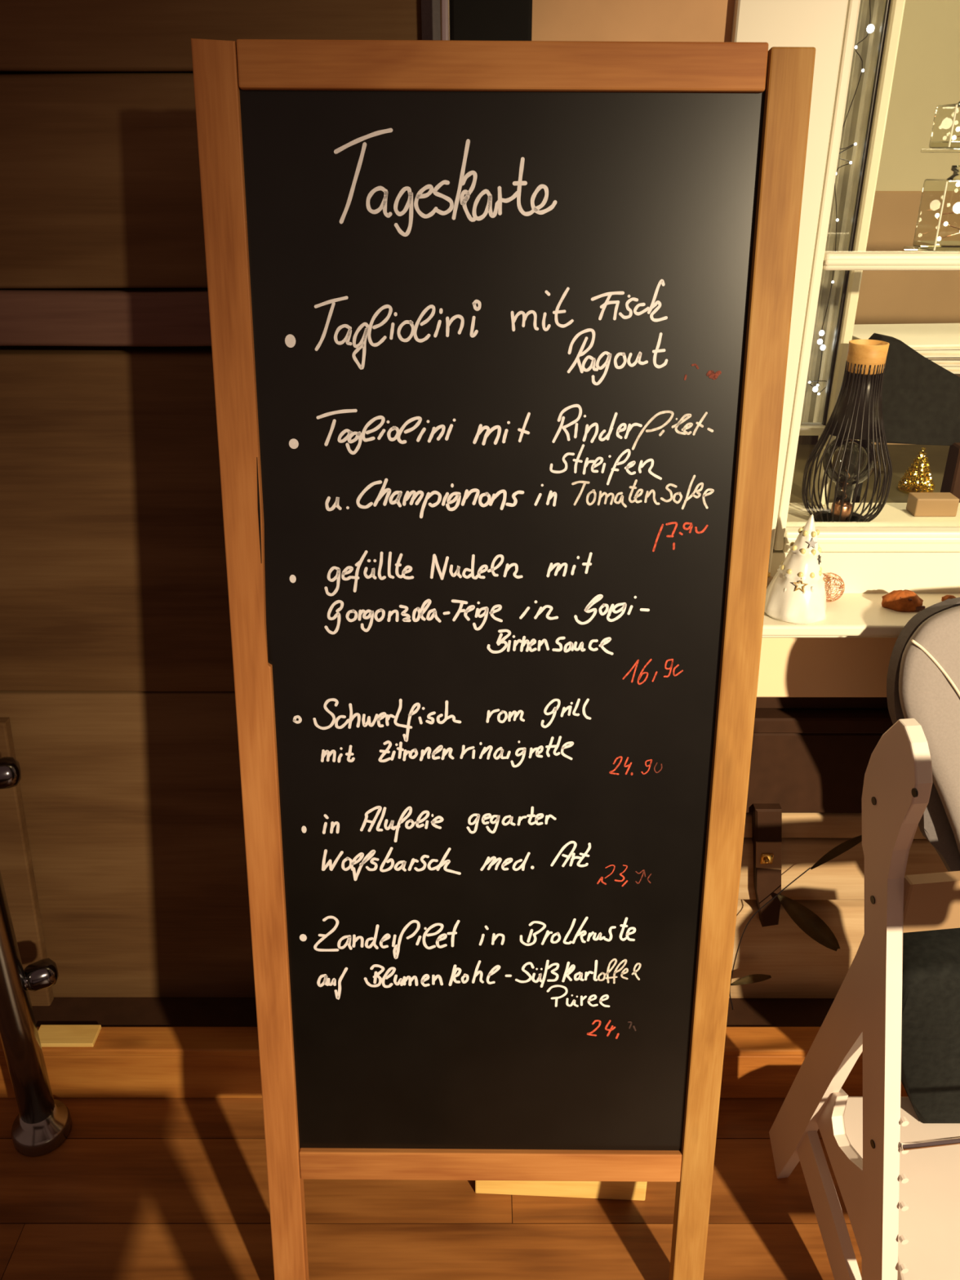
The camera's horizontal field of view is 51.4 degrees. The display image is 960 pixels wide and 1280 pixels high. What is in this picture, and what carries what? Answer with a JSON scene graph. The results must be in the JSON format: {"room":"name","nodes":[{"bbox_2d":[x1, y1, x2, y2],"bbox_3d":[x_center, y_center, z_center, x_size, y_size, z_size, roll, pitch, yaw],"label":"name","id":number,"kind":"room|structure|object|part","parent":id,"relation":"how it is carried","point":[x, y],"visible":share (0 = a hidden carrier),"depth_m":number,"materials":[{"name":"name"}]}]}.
{"room":"restaurant","nodes":[
{"label":"restaurant","id":0,"kind":"room"},
{"bbox_2d":[0,1097,897,1279],"bbox_3d":[0.250,1.309,0.761,3.900,0.060,2.620,0,26,0],"label":"floor","id":1,"kind":"structure","parent":0,"point":[137,1188],"depth_m":1.55,"materials":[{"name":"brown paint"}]},
{"bbox_2d":[0,756,71,1156],"bbox_3d":[-0.717,0.434,1.504,0.140,0.861,0.092,-23,34,-38],"label":"metal post","id":2,"kind":"object","parent":1,"relation":"on","point":[43,1122],"visible":1,"depth_m":1.56,"materials":[{"name":"silver metal"}]},
{"bbox_2d":[0,717,53,1005],"bbox_3d":[-0.766,0.392,1.665,0.079,0.598,0.020,0,26,0],"label":"glass panel","id":3,"kind":"object","parent":2,"relation":"attached to","point":[16,868],"visible":0.86,"depth_m":1.66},
{"bbox_3d":[-0.726,0.432,1.490,0.070,0.844,0.053,-16,30,-30],"label":"post","id":4,"kind":"part","parent":2,"relation":"part of","materials":[{"name":"metal"}]},
{"bbox_2d":[440,0,450,39],"bbox_3d":[-0.038,-0.330,1.258,0.036,2.450,0.036,0,26,0],"label":"steel pole","id":5,"kind":"object","parent":1,"relation":"on","point":[445,5],"visible":0.02,"depth_m":1.08,"materials":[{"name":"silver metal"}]},
{"bbox_2d":[191,38,815,1279],"bbox_3d":[0.017,0.190,1.187,0.605,1.577,0.279,0,26,0],"label":"menu board","id":6,"kind":"object","parent":1,"relation":"on","point":[500,331],"visible":1,"depth_m":1.10,"materials":[{"name":"brown wood"}]},
{"bbox_3d":[0.014,0.700,1.341,0.508,0.045,0.023,0,17,0],"label":"rail","id":7,"kind":"part","parent":6,"relation":"part of","materials":[{"name":"brown wood"}]},
{"bbox_3d":[0.021,-0.552,0.964,0.506,0.042,0.023,0,17,0],"label":"rail","id":8,"kind":"part","parent":6,"relation":"part of","materials":[{"name":"brown wood"}]},
{"bbox_2d":[475,1180,647,1200],"bbox_3d":[0.127,0.819,1.578,0.268,0.105,0.060,1,26,2],"label":"wood block","id":9,"kind":"object","parent":1,"relation":"on","point":[621,1190],"visible":0.23,"depth_m":1.56,"materials":[{"name":"wood"}]},
{"bbox_2d":[768,718,959,1279],"bbox_3d":[0.773,0.480,1.269,0.605,0.985,0.461,0,26,0],"label":"high chair","id":10,"kind":"object","parent":1,"relation":"on","point":[897,1175],"visible":1,"depth_m":1.28,"materials":[{"name":"white paint"}]},
{"bbox_3d":[0.797,0.765,1.396,0.558,0.018,0.286,0,26,0],"label":"foot plate","id":11,"kind":"part","parent":10,"relation":"part of","materials":[{"name":"white paint"}]},
{"bbox_3d":[0.712,0.620,1.260,0.379,0.009,0.009,-3,26,-6],"label":"steel rod","id":12,"kind":"part","parent":10,"relation":"part of","materials":[{"name":"silver metal"}]},
{"bbox_2d":[901,928,959,1123],"bbox_3d":[0.660,0.555,1.450,0.188,0.308,0.110,0,26,0],"label":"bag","id":13,"kind":"object","parent":10,"relation":"on","point":[931,972],"visible":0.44,"depth_m":1.39,"materials":[{"name":"black fabric"}]},
{"bbox_2d":[886,597,959,871],"bbox_3d":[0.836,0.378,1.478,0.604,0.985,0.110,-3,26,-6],"label":"armchair","id":14,"kind":"object","parent":1,"relation":"on","point":[923,677],"visible":0.83,"depth_m":1.28,"materials":[{"name":"fabric"}]},
{"bbox_2d":[0,0,948,998],"bbox_3d":[0.250,-0.397,1.338,3.900,2.500,0.156,0,26,0],"label":"wall","id":15,"kind":"structure","parent":0,"point":[117,691],"depth_m":1.44,"materials":[{"name":"wood"}]},
{"bbox_2d":[421,0,440,39],"bbox_3d":[-0.050,-0.891,1.040,0.032,1.250,0.020,0,26,0],"label":"trim","id":16,"kind":"structure","parent":15,"relation":"attached to","point":[430,9],"depth_m":1.12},
{"bbox_2d":[0,997,907,1097],"bbox_3d":[0.250,0.704,1.787,3.900,0.128,0.175,0,26,0],"label":"baseboard","id":17,"kind":"structure","parent":15,"relation":"attached to","point":[92,1047],"depth_m":1.72,"materials":[{"name":"brown wood"}]},
{"bbox_2d":[728,835,862,1009],"bbox_3d":[0.526,0.480,1.674,0.183,0.392,0.013,0,26,0],"label":"plant","id":18,"kind":"object","parent":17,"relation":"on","point":[812,925],"visible":0.94,"depth_m":1.67,"materials":[{"name":"brown plant"}]},
{"bbox_3d":[0.487,0.512,1.696,0.104,0.314,0.002,0,26,0],"label":"stem","id":19,"kind":"part","parent":18,"relation":"part of","materials":[{"name":"plant"}]},
{"bbox_2d":[449,0,532,40],"bbox_3d":[0.013,-0.452,1.304,0.092,2.370,0.130,0,26,0],"label":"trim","id":20,"kind":"structure","parent":15,"relation":"attached to","point":[470,20],"depth_m":1.11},
{"bbox_3d":[0.474,0.375,1.660,0.068,0.244,0.030,0,26,0],"label":"timber post","id":21,"kind":"part","parent":15,"relation":"part of","materials":[{"name":"brown paint"}]},
{"bbox_2d":[730,0,959,593],"bbox_3d":[1.244,-0.435,1.360,1.911,2.350,0.196,0,26,0],"label":"window","id":22,"kind":"structure","parent":15,"relation":"in","point":[868,557],"depth_m":1.26,"materials":[{"name":"beige paint"}]},
{"bbox_3d":[0.350,-0.771,1.126,0.123,1.542,0.070,0,26,0],"label":"casing","id":23,"kind":"part","parent":22,"relation":"part of","materials":[{"name":"beige paint"}]},
{"bbox_2d":[801,339,892,521],"bbox_3d":[0.540,-0.296,1.441,0.122,0.259,0.122,0,26,0],"label":"lamp","id":24,"kind":"object","parent":22,"relation":"on","point":[856,417],"visible":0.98,"depth_m":1.41,"materials":[{"name":"black metal"}]},
{"bbox_2d":[830,499,852,521],"bbox_3d":[0.540,-0.193,1.491,0.029,0.027,0.029,0,26,0],"label":"socket","id":25,"kind":"object","parent":24,"relation":"attached to","point":[846,507],"depth_m":1.48,"materials":[{"name":"gold metal"}]},
{"bbox_3d":[0.540,-0.248,1.464,0.075,0.108,0.075,0,26,0],"label":"glass globe","id":26,"kind":"part","parent":24,"relation":"part of"},
{"bbox_2d":[799,0,905,506],"bbox_3d":[0.475,-0.853,1.264,0.130,1.415,0.040,0,26,0],"label":"window","id":27,"kind":"structure","parent":22,"relation":"on","point":[892,14],"depth_m":1.37,"materials":[{"name":"beige paint"}]},
{"bbox_3d":[0.467,-0.321,1.519,0.114,0.014,0.028,0,26,0],"label":"foot rail","id":28,"kind":"part","parent":27,"relation":"part of","materials":[{"name":"beige paint"}]},
{"bbox_2d":[808,0,874,395],"bbox_3d":[0.520,-0.630,1.425,0.041,0.558,0.010,0,26,0],"label":"fairy lights","id":29,"kind":"object","parent":27,"relation":"attached to","point":[870,28],"visible":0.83,"depth_m":1.43,"materials":[{"name":"white plastic"}]},
{"bbox_3d":[0.518,-0.388,1.543,0.008,0.008,0.008,0,26,0],"label":"bulb","id":30,"kind":"part","parent":29,"relation":"part of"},
{"bbox_3d":[0.515,-0.452,1.512,0.008,0.008,0.008,0,26,0],"label":"bulb","id":31,"kind":"part","parent":29,"relation":"part of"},
{"bbox_3d":[0.516,-0.463,1.506,0.008,0.008,0.008,0,26,0],"label":"bulb","id":32,"kind":"part","parent":29,"relation":"part of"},
{"bbox_3d":[0.521,-0.444,1.516,0.008,0.008,0.008,0,26,0],"label":"bulb","id":33,"kind":"part","parent":29,"relation":"part of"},
{"bbox_3d":[0.522,-0.817,1.334,0.010,0.010,0.010,0,26,0],"label":"bulb","id":34,"kind":"part","parent":29,"relation":"part of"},
{"bbox_3d":[1.257,-0.097,1.456,1.686,0.082,0.048,0,26,0],"label":"casing","id":35,"kind":"part","parent":22,"relation":"part of","materials":[{"name":"beige paint"}]},
{"bbox_3d":[1.264,-0.147,1.426,1.671,0.030,0.047,0,26,0],"label":"rail","id":36,"kind":"part","parent":22,"relation":"part of","materials":[{"name":"beige paint"}]},
{"bbox_3d":[1.264,-0.316,1.343,1.671,0.346,0.004,0,26,0],"label":"pane","id":37,"kind":"part","parent":22,"relation":"part of","materials":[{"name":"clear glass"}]},
{"bbox_2d":[903,246,932,251],"bbox_3d":[1.345,-0.568,1.459,1.410,0.005,0.110,0,26,0],"label":"glass shelf","id":38,"kind":"object","parent":22,"relation":"attached to","point":[916,249],"visible":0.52,"depth_m":1.49,"materials":[{"name":"glass"}]},
{"bbox_2d":[912,165,959,251],"bbox_3d":[0.687,-0.620,1.433,0.084,0.111,0.083,0,26,0],"label":"gift box","id":39,"kind":"object","parent":38,"relation":"on","point":[956,208],"visible":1,"depth_m":1.44,"materials":[{"name":"clear glass"}]},
{"bbox_2d":[906,492,959,516],"bbox_3d":[0.689,-0.207,1.521,0.064,0.028,0.035,0,26,0],"label":"box","id":40,"kind":"object","parent":22,"relation":"on","point":[918,504],"visible":1,"depth_m":1.51,"materials":[{"name":"brown cardboard"}]},
{"bbox_2d":[897,447,934,493],"bbox_3d":[0.787,-0.306,1.787,0.061,0.080,0.062,0,26,0],"label":"tree","id":41,"kind":"object","parent":40,"relation":"on","point":[917,478],"visible":1,"depth_m":1.78,"materials":[{"name":"metal"}]},
{"bbox_2d":[920,148,959,152],"bbox_3d":[1.345,-0.687,1.401,1.410,0.005,0.110,0,26,0],"label":"glass shelf","id":42,"kind":"object","parent":22,"relation":"attached to","point":[922,148],"visible":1,"depth_m":1.45,"materials":[{"name":"clear glass"}]},
{"bbox_2d":[928,101,959,148],"bbox_3d":[0.678,-0.738,1.375,0.074,0.110,0.073,0,26,0],"label":"gift box","id":43,"kind":"object","parent":42,"relation":"on","point":[956,105],"visible":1,"depth_m":1.41,"materials":[{"name":"clear glass"}]},
{"bbox_2d":[762,593,959,637],"bbox_3d":[1.210,-0.032,1.403,1.881,0.028,0.120,0,26,0],"label":"windowsill","id":44,"kind":"structure","parent":15,"relation":"on","point":[852,615],"depth_m":1.36,"materials":[{"name":"beige paint"}]},
{"bbox_2d":[766,572,773,587],"bbox_3d":[0.404,-0.074,1.408,0.038,0.043,0.038,0,26,0],"label":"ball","id":45,"kind":"object","parent":44,"relation":"on","point":[769,578],"visible":0.12,"depth_m":1.40,"materials":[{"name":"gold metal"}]},
{"bbox_2d":[764,514,826,624],"bbox_3d":[0.435,-0.102,1.354,0.090,0.144,0.092,18,31,32],"label":"tree","id":46,"kind":"object","parent":44,"relation":"on","point":[796,594],"visible":0.99,"depth_m":1.34,"materials":[{"name":"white ceramic"}]},
{"bbox_3d":[1.217,-0.029,1.415,1.866,0.011,0.100,0,26,0],"label":"sill moulding","id":47,"kind":"part","parent":44,"relation":"part of","materials":[{"name":"beige paint"}]},
{"bbox_2d":[822,572,844,602],"bbox_3d":[0.493,-0.074,1.410,0.042,0.042,0.042,0,26,0],"label":"ball","id":48,"kind":"object","parent":44,"relation":"on","point":[842,585],"visible":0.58,"depth_m":1.40,"materials":[{"name":"orange metal"}]},
{"bbox_2d":[881,589,924,612],"bbox_3d":[0.591,-0.057,1.391,0.059,0.026,0.032,0,26,0],"label":"gingerbread","id":49,"kind":"object","parent":44,"relation":"on","point":[902,601],"visible":0.95,"depth_m":1.38,"materials":[{"name":"brown food"}]},
{"bbox_2d":[941,595,955,601],"bbox_3d":[0.667,-0.059,1.413,0.024,0.010,0.016,0,26,0],"label":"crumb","id":50,"kind":"object","parent":44,"relation":"on","point":[946,597],"visible":0.43,"depth_m":1.41,"materials":[{"name":"brown food"}]},
{"bbox_2d":[853,0,959,444],"bbox_3d":[1.300,-0.919,2.410,2.200,2.500,0.062,0,26,0],"label":"wall","id":51,"kind":"structure","parent":0,"point":[926,73],"depth_m":2.31,"materials":[{"name":"beige paint"}]},
{"bbox_3d":[1.300,-0.414,2.628,2.200,1.401,0.012,0,26,0],"label":"wall panel","id":52,"kind":"part","parent":51,"relation":"part of","materials":[{"name":"beige paint"}]},
{"bbox_3d":[0.250,-1.794,1.295,3.900,0.050,2.100,0,26,0],"label":"ceiling","id":53,"kind":"structure","parent":0,"visible":0},
{"bbox_2d":[800,0,884,422],"bbox_3d":[0.486,-0.963,1.321,0.172,1.367,0.020,0,26,0],"label":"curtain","id":54,"kind":"object","parent":53,"relation":"hanging from","point":[853,131],"visible":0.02,"depth_m":1.47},
{"label":"outside","id":55,"kind":"structure","parent":0,"visible":0},
{"bbox_2d":[797,373,959,444],"bbox_3d":[1.180,-0.040,2.178,1.040,1.122,0.350,0,26,0],"label":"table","id":56,"kind":"object","parent":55,"point":[802,440],"visible":0.02,"depth_m":2.11,"materials":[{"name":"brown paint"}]},
{"bbox_3d":[0.700,-0.083,2.296,0.040,1.097,0.040,0,26,0],"label":"leg","id":57,"kind":"part","parent":56,"relation":"part of","materials":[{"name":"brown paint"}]},
{"bbox_2d":[942,366,959,373],"bbox_3d":[0.966,-0.534,1.897,0.441,0.013,0.241,2,26,4],"label":"folder","id":58,"kind":"object","parent":56,"relation":"on","point":[955,370],"visible":0.02,"depth_m":1.80,"materials":[{"name":"white paper"}]},
{"bbox_2d":[930,360,959,366],"bbox_3d":[0.976,-0.546,1.892,0.441,0.011,0.241,1,26,2],"label":"folder","id":59,"kind":"object","parent":58,"relation":"on","point":[941,362],"visible":0.02,"depth_m":1.79,"materials":[{"name":"white paper"}]},
{"bbox_2d":[926,357,959,359],"bbox_3d":[0.946,-0.553,1.888,0.441,0.004,0.241,0,26,0],"label":"folder","id":60,"kind":"object","parent":59,"relation":"on","point":[929,358],"visible":0.02,"depth_m":1.78,"materials":[{"name":"white paper"}]},
{"bbox_2d":[915,349,959,357],"bbox_3d":[0.930,-0.562,1.884,0.441,0.013,0.241,-1,26,-2],"label":"folder","id":61,"kind":"object","parent":60,"relation":"on","point":[954,353],"visible":0.02,"depth_m":1.77,"materials":[{"name":"white paper"}]},
{"bbox_2d":[851,323,959,350],"bbox_3d":[0.910,-0.573,1.879,0.441,0.009,0.241,-2,26,-4],"label":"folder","id":62,"kind":"object","parent":61,"relation":"on","point":[922,336],"visible":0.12,"depth_m":1.87,"materials":[{"name":"white paper"}]},
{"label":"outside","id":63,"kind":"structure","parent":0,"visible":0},
{"bbox_2d":[789,444,950,502],"bbox_3d":[1.070,0.094,2.121,1.260,0.932,0.390,0,26,0],"label":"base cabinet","id":64,"kind":"object","parent":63,"point":[902,456],"visible":0.02,"depth_m":1.93,"materials":[{"name":"green wood"}]},
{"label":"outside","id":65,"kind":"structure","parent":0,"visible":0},
{"bbox_2d":[837,333,959,502],"bbox_3d":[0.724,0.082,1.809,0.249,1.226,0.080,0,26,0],"label":"chair","id":66,"kind":"object","parent":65,"point":[921,398],"visible":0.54,"depth_m":1.58,"materials":[{"name":"fabric"}]},
{"bbox_3d":[0.615,0.150,1.859,0.030,1.060,0.030,0,26,0],"label":"leg","id":67,"kind":"part","parent":66,"relation":"part of","materials":[{"name":"black metal"}]},
{"bbox_3d":[0.724,-0.397,1.592,0.249,0.173,0.050,0,26,0],"label":"backrest","id":68,"kind":"part","parent":66,"relation":"part of","materials":[{"name":"black fabric"}]},
{"bbox_3d":[0.790,0.165,1.827,0.062,1.062,0.040,0,26,0],"label":"leg","id":69,"kind":"part","parent":66,"relation":"part of","materials":[{"name":"brown paint"}]}
]}

